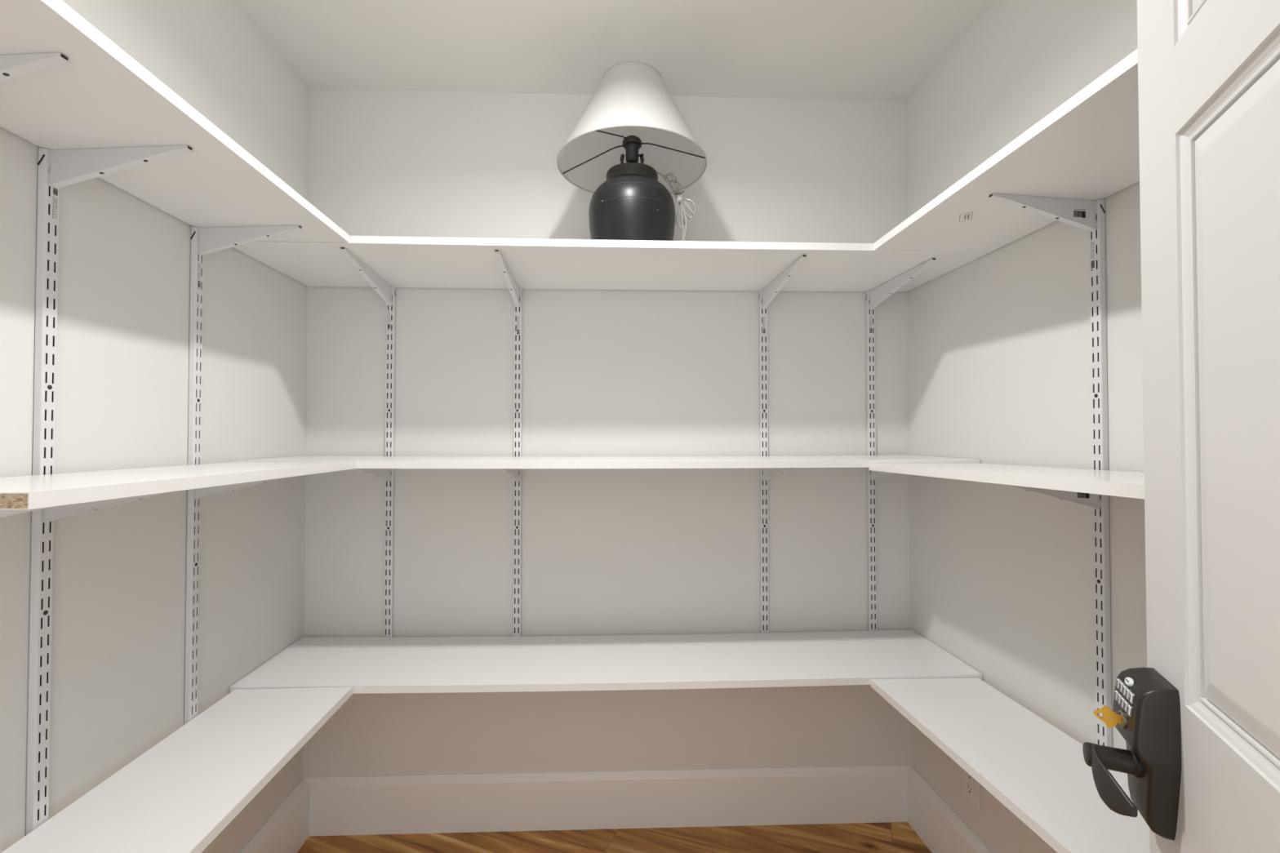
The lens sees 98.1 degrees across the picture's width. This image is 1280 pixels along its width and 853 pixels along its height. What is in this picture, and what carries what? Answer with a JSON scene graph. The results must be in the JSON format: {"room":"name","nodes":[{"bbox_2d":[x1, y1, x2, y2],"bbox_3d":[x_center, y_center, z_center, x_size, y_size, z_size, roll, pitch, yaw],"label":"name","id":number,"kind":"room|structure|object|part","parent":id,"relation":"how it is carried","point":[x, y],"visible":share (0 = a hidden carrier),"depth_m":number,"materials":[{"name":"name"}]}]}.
{"room":"storage closet","nodes":[
{"label":"storage closet","id":0,"kind":"room"},
{"bbox_2d":[0,0,310,852],"bbox_3d":[-1.059,0.082,0.841,0.100,2.515,1.931,0,-1,-4],"label":"wall","id":1,"kind":"structure","parent":0,"point":[119,590],"depth_m":1.17,"materials":[{"name":"white paint"}]},
{"bbox_2d":[26,147,59,835],"bbox_3d":[-1.009,0.126,0.940,0.015,1.190,0.027,0,-1,-4],"label":"upright","id":2,"kind":"object","parent":1,"relation":"attached to","point":[48,197],"visible":0.92,"depth_m":0.93,"materials":[{"name":"white metal"}]},
{"bbox_2d":[42,491,171,522],"bbox_3d":[-0.883,0.131,0.932,0.253,0.061,0.014,0,-1,4],"label":"shelf bracket","id":3,"kind":"object","parent":2,"relation":"attached to","point":[50,514],"visible":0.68,"depth_m":0.93,"materials":[{"name":"white metal"}]},
{"bbox_2d":[48,145,193,189],"bbox_3d":[-0.883,-0.439,0.941,0.253,0.061,0.014,0,-1,4],"label":"shelf bracket","id":4,"kind":"object","parent":2,"relation":"attached to","point":[67,166],"visible":1,"depth_m":0.94,"materials":[{"name":"white metal"}]},
{"bbox_2d":[0,462,353,509],"bbox_3d":[-0.862,0.092,1.026,0.322,0.022,0.817,0,-1,-2],"label":"shelf board","id":5,"kind":"object","parent":1,"relation":"attached to","point":[33,491],"visible":1,"depth_m":0.84,"materials":[{"name":"white laminate"}]},
{"bbox_2d":[1,686,352,852],"bbox_3d":[-0.842,0.670,0.804,0.296,0.024,1.260,0,-1,-4],"label":"shelf board","id":6,"kind":"object","parent":1,"relation":"attached to","point":[179,795],"visible":1,"depth_m":1.05,"materials":[{"name":"white laminate"}]},
{"bbox_2d":[184,226,204,724],"bbox_3d":[-1.036,0.132,1.292,0.015,1.190,0.027,0,-1,-5],"label":"upright","id":7,"kind":"object","parent":1,"relation":"attached to","point":[192,624],"visible":0.94,"depth_m":1.28,"materials":[{"name":"white metal"}]},
{"bbox_2d":[0,0,348,242],"bbox_3d":[-0.840,-0.482,0.795,0.317,0.019,1.205,0,-1,-4],"label":"shelf board","id":8,"kind":"object","parent":7,"relation":"on","point":[104,98],"visible":0.9,"depth_m":0.88,"materials":[{"name":"white laminate"}]},
{"bbox_2d":[194,477,284,499],"bbox_3d":[-0.912,0.139,1.284,0.250,0.061,0.014,0,-1,4],"label":"shelf bracket","id":9,"kind":"object","parent":7,"relation":"attached to","point":[200,493],"visible":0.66,"depth_m":1.28,"materials":[{"name":"white metal"}]},
{"bbox_2d":[198,225,302,255],"bbox_3d":[-0.912,-0.433,1.294,0.250,0.061,0.014,0,-1,4],"label":"shelf bracket","id":10,"kind":"object","parent":7,"relation":"attached to","point":[211,240],"visible":1,"depth_m":1.29,"materials":[{"name":"white metal"}]},
{"bbox_2d":[237,779,309,852],"bbox_3d":[-0.994,1.200,0.816,0.028,0.178,1.913,0,-1,-4],"label":"baseboard","id":11,"kind":"structure","parent":1,"relation":"attached to","point":[286,830],"depth_m":1.65,"materials":[{"name":"white paint"}]},
{"label":"upright","id":12,"kind":"object","parent":1,"relation":"attached to","visible":0},
{"bbox_2d":[0,505,62,518],"bbox_3d":[-0.863,0.127,0.707,0.257,0.061,0.015,0,-1,4],"label":"shelf bracket","id":13,"kind":"object","parent":12,"relation":"attached to","point":[3,513],"visible":0.43,"depth_m":0.70,"materials":[{"name":"white metal"}]},
{"bbox_3d":[-0.863,0.126,0.707,0.257,0.060,0.013,0,-1,4],"label":"plate","id":14,"kind":"part","parent":13,"relation":"part of","materials":[{"name":"white metal"}]},
{"bbox_2d":[0,52,70,81],"bbox_3d":[-0.863,-0.443,0.717,0.257,0.061,0.015,0,-1,4],"label":"shelf bracket","id":15,"kind":"object","parent":12,"relation":"attached to","point":[11,66],"visible":1,"depth_m":0.71,"materials":[{"name":"white metal"}]},
{"bbox_3d":[-0.863,-0.444,0.717,0.257,0.060,0.013,0,-1,4],"label":"plate","id":16,"kind":"part","parent":15,"relation":"part of","materials":[{"name":"white metal"}]},
{"bbox_2d":[302,88,911,777],"bbox_3d":[-0.064,0.099,1.887,2.600,2.515,0.100,0,-1,-2],"label":"wall","id":17,"kind":"structure","parent":0,"point":[606,372],"depth_m":1.84,"materials":[{"name":"white paint"}]},
{"bbox_2d":[383,286,395,636],"bbox_3d":[-0.814,0.140,1.804,0.027,1.190,0.015,0,-1,-2],"label":"upright","id":18,"kind":"object","parent":17,"relation":"attached to","point":[390,310],"visible":0.89,"depth_m":1.80,"materials":[{"name":"white metal"}]},
{"bbox_2d":[339,247,392,306],"bbox_3d":[-0.790,-0.427,1.621,0.015,0.061,0.388,0,-1,-7],"label":"shelf bracket","id":19,"kind":"object","parent":18,"relation":"attached to","point":[380,286],"visible":1,"depth_m":1.64,"materials":[{"name":"white metal"}]},
{"bbox_2d":[353,468,391,481],"bbox_3d":[-0.800,0.144,1.660,0.015,0.061,0.288,0,-1,-6],"label":"shelf bracket","id":20,"kind":"object","parent":18,"relation":"attached to","point":[382,473],"visible":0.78,"depth_m":1.70,"materials":[{"name":"white metal"}]},
{"bbox_2d":[229,629,982,693],"bbox_3d":[-0.077,0.684,1.634,1.995,0.026,0.354,0,-1,-2],"label":"shelf board","id":21,"kind":"object","parent":18,"relation":"attached to","point":[367,664],"visible":0.96,"depth_m":1.59,"materials":[{"name":"white laminate"}]},
{"bbox_2d":[512,288,522,636],"bbox_3d":[-0.401,0.140,1.818,0.027,1.190,0.015,0,-1,-2],"label":"upright","id":22,"kind":"object","parent":17,"relation":"attached to","point":[517,315],"visible":0.89,"depth_m":1.81,"materials":[{"name":"white metal"}]},
{"bbox_2d":[493,249,519,306],"bbox_3d":[-0.387,-0.426,1.636,0.015,0.061,0.383,0,-1,-4],"label":"shelf bracket","id":23,"kind":"object","parent":22,"relation":"attached to","point":[513,288],"visible":1,"depth_m":1.64,"materials":[{"name":"white metal"}]},
{"bbox_2d":[498,468,519,481],"bbox_3d":[-0.393,0.146,1.677,0.015,0.061,0.283,0,-1,-3],"label":"shelf bracket","id":24,"kind":"object","parent":22,"relation":"attached to","point":[513,473],"visible":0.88,"depth_m":1.70,"materials":[{"name":"white metal"}]},
{"bbox_2d":[231,454,980,468],"bbox_3d":[-0.077,0.103,1.642,1.995,0.023,0.357,0,-1,-2],"label":"shelf board","id":25,"kind":"object","parent":17,"relation":"attached to","point":[791,461],"visible":0.94,"depth_m":1.49,"materials":[{"name":"white laminate"}]},
{"bbox_2d":[302,764,911,835],"bbox_3d":[-0.089,1.217,1.810,1.990,0.178,0.015,0,-1,-2],"label":"baseboard","id":26,"kind":"structure","parent":17,"relation":"attached to","point":[400,804],"depth_m":1.80,"materials":[{"name":"white paint"}]},
{"bbox_2d":[233,235,991,292],"bbox_3d":[-0.075,-0.467,1.629,1.998,0.021,0.424,0,-1,-2],"label":"shelf board","id":27,"kind":"object","parent":17,"relation":"attached to","point":[412,262],"visible":0.9,"depth_m":1.55,"materials":[{"name":"white laminate"}]},
{"bbox_2d":[556,61,706,240],"bbox_3d":[-0.023,-0.735,1.591,0.427,0.514,0.427,0,-1,6],"label":"table lamp","id":28,"kind":"object","parent":27,"relation":"on","point":[631,147],"visible":0.94,"depth_m":1.51,"materials":[{"name":"grey ceramic"}]},
{"bbox_3d":[-0.137,-0.777,1.616,0.186,0.066,0.004,0,-1,12],"label":"spider arm","id":29,"kind":"part","parent":28,"relation":"part of","materials":[{"name":"black metal"}]},
{"bbox_3d":[-0.074,-0.779,1.486,0.004,0.066,0.186,0,-1,26],"label":"spider arm","id":30,"kind":"part","parent":28,"relation":"part of","materials":[{"name":"black metal"}]},
{"bbox_2d":[588,173,675,240],"bbox_3d":[-0.023,-0.583,1.588,0.248,0.209,0.248,0,-1,-2],"label":"lamp base","id":31,"kind":"object","parent":28,"relation":"attached to","point":[624,206],"depth_m":1.48,"materials":[{"name":"grey ceramic"}]},
{"bbox_2d":[622,135,643,162],"bbox_3d":[-0.020,-0.774,1.591,0.060,0.107,0.056,0,-1,-2],"label":"socket","id":32,"kind":"object","parent":28,"relation":"attached to","point":[632,144],"depth_m":1.58,"materials":[{"name":"black"}]},
{"bbox_3d":[0.091,-0.778,1.565,0.186,0.066,0.004,0,-1,13],"label":"spider arm","id":33,"kind":"part","parent":28,"relation":"part of","materials":[{"name":"black metal"}]},
{"bbox_3d":[0.079,-0.613,1.587,0.163,0.264,0.056,0,-1,-2],"label":"power cord","id":34,"kind":"part","parent":28,"relation":"part of","materials":[{"name":"grey plastic"}]},
{"bbox_2d":[759,290,768,632],"bbox_3d":[0.412,0.141,1.845,0.027,1.190,0.015,0,-1,-2],"label":"upright","id":35,"kind":"object","parent":17,"relation":"attached to","point":[763,342],"visible":0.83,"depth_m":1.84,"materials":[{"name":"white metal"}]},
{"bbox_2d":[762,467,794,480],"bbox_3d":[0.420,0.147,1.704,0.015,0.061,0.283,0,-1,-3],"label":"shelf bracket","id":36,"kind":"object","parent":35,"relation":"attached to","point":[767,473],"visible":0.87,"depth_m":1.74,"materials":[{"name":"white metal"}]},
{"bbox_2d":[761,255,807,309],"bbox_3d":[0.426,-0.425,1.670,0.014,0.061,0.371,0,-1,-4],"label":"shelf bracket","id":37,"kind":"object","parent":35,"relation":"attached to","point":[770,292],"visible":1,"depth_m":1.69,"materials":[{"name":"white metal"}]},
{"bbox_2d":[865,291,877,631],"bbox_3d":[0.775,0.141,1.858,0.027,1.190,0.015,0,-1,-2],"label":"upright","id":38,"kind":"object","parent":17,"relation":"attached to","point":[870,313],"visible":0.86,"depth_m":1.85,"materials":[{"name":"white metal"}]},
{"bbox_2d":[870,470,896,479],"bbox_3d":[0.785,0.145,1.717,0.014,0.061,0.283,0,-1,-4],"label":"shelf bracket","id":39,"kind":"object","parent":38,"relation":"attached to","point":[874,475],"visible":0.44,"depth_m":1.80,"materials":[{"name":"white metal"}]},
{"bbox_2d":[869,258,936,309],"bbox_3d":[0.789,-0.426,1.691,0.014,0.061,0.353,0,-1,-5],"label":"shelf bracket","id":40,"kind":"object","parent":38,"relation":"attached to","point":[879,294],"visible":1,"depth_m":1.72,"materials":[{"name":"white metal"}]},
{"bbox_2d":[297,822,931,852],"bbox_3d":[-0.020,1.310,0.568,2.600,0.050,2.700,0,-1,-2],"label":"floor","id":41,"kind":"structure","parent":0,"point":[883,837],"depth_m":1.74,"materials":[{"name":"brown wood"}]},
{"bbox_2d":[236,0,996,101],"bbox_3d":[-0.030,-1.150,0.891,2.600,0.050,2.135,0,-1,-2],"label":"ceiling","id":42,"kind":"structure","parent":0,"point":[854,50],"depth_m":1.60,"materials":[{"name":"white paint"}]},
{"bbox_2d":[905,0,1146,852],"bbox_3d":[1.019,0.083,0.911,0.100,2.515,1.929,0,-1,-4],"label":"wall","id":43,"kind":"structure","parent":0,"point":[1002,576],"depth_m":1.37,"materials":[{"name":"white paint"}]},
{"bbox_2d":[906,767,993,852],"bbox_3d":[0.959,1.201,0.883,0.022,0.178,1.912,0,-1,-4],"label":"baseboard","id":44,"kind":"structure","parent":43,"relation":"attached to","point":[941,829],"depth_m":1.68,"materials":[{"name":"white paint"}]},
{"bbox_2d":[962,768,980,810],"bbox_3d":[0.921,0.989,1.546,0.008,0.115,0.071,0,-1,-4],"label":"wall outlet","id":45,"kind":"object","parent":43,"relation":"attached to","point":[971,787],"visible":0.79,"depth_m":1.54,"materials":[{"name":"white plastic"}]},
{"bbox_2d":[965,781,973,795],"bbox_3d":[0.919,1.009,1.546,0.002,0.027,0.033,0,-1,-4],"label":"receptacle","id":46,"kind":"object","parent":45,"relation":"attached to","point":[969,784],"depth_m":1.55,"materials":[{"name":"grey plastic"}]},
{"bbox_2d":[965,771,973,782],"bbox_3d":[0.919,0.970,1.547,0.002,0.027,0.033,0,-1,-4],"label":"receptacle","id":47,"kind":"object","parent":45,"relation":"attached to","point":[969,778],"depth_m":1.55,"materials":[{"name":"grey plastic"}]},
{"bbox_2d":[874,48,1139,251],"bbox_3d":[0.811,-0.481,0.859,0.354,0.019,1.206,0,-1,-2],"label":"shelf board","id":48,"kind":"object","parent":43,"relation":"attached to","point":[1086,148],"visible":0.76,"depth_m":1.03,"materials":[{"name":"white laminate"}]},
{"bbox_2d":[959,211,973,222],"bbox_3d":[0.724,-0.465,1.233,0.024,0.001,0.052,-1,-1,28],"label":"sticker","id":49,"kind":"object","parent":48,"relation":"attached to","point":[964,216],"visible":1,"depth_m":1.23,"materials":[{"name":"white paper"}]},
{"bbox_2d":[1088,199,1112,746],"bbox_3d":[0.946,0.129,1.141,0.015,1.190,0.027,0,-1,-4],"label":"upright","id":50,"kind":"object","parent":43,"relation":"attached to","point":[1104,736],"visible":0.87,"depth_m":1.14,"materials":[{"name":"white metal"}]},
{"bbox_2d":[869,462,1144,498],"bbox_3d":[0.806,0.091,0.874,0.294,0.033,1.266,0,-1,-4],"label":"shelf board","id":51,"kind":"object","parent":50,"relation":"attached to","point":[1107,482],"visible":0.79,"depth_m":1.02,"materials":[{"name":"white laminate"}]},
{"bbox_2d":[871,677,1150,852],"bbox_3d":[0.806,0.673,0.864,0.294,0.024,1.265,0,-1,-4],"label":"shelf board","id":52,"kind":"object","parent":50,"relation":"attached to","point":[1036,770],"visible":0.83,"depth_m":1.12,"materials":[{"name":"white laminate"}]},
{"bbox_2d":[987,193,1097,231],"bbox_3d":[0.826,-0.436,1.135,0.242,0.061,0.014,0,-1,-8],"label":"shelf bracket","id":53,"kind":"object","parent":50,"relation":"attached to","point":[1079,213],"visible":1,"depth_m":1.14,"materials":[{"name":"white metal"}]},
{"bbox_2d":[995,483,1101,509],"bbox_3d":[0.826,0.139,1.125,0.242,0.061,0.014,0,-1,-8],"label":"shelf bracket","id":54,"kind":"object","parent":50,"relation":"attached to","point":[1092,500],"visible":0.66,"depth_m":1.13,"materials":[{"name":"white metal"}]},
{"bbox_3d":[0.005,0.065,-0.141,2.600,2.515,0.110,0,-1,-2],"label":"wall","id":55,"kind":"structure","parent":0,"visible":0},
{"bbox_2d":[1082,0,1279,852],"bbox_3d":[0.385,0.266,0.281,0.101,2.012,0.705,0,-1,24],"label":"door","id":56,"kind":"structure","parent":55,"relation":"in","point":[1200,726],"depth_m":0.48,"materials":[{"name":"white paint"}]},
{"bbox_2d":[1093,705,1122,728],"bbox_3d":[0.485,0.300,0.573,0.027,0.022,0.004,0,-1,23],"label":"key","id":57,"kind":"object","parent":56,"relation":"in","point":[1110,717],"visible":1,"depth_m":0.57,"materials":[{"name":"gold metal"}]},
{"bbox_3d":[0.460,0.350,0.545,0.012,0.041,0.074,0,-1,16],"label":"lever","id":58,"kind":"part","parent":56,"relation":"part of","materials":[{"name":"grey metal"}]},
{"bbox_3d":[0.403,-0.508,0.285,0.010,0.284,0.537,0,-1,24],"label":"panel","id":59,"kind":"part","parent":56,"relation":"part of","materials":[{"name":"white paint"}]},
{"bbox_3d":[0.403,-0.013,0.277,0.010,0.539,0.537,0,-1,24],"label":"panel","id":60,"kind":"part","parent":56,"relation":"part of","materials":[{"name":"white paint"}]}
]}

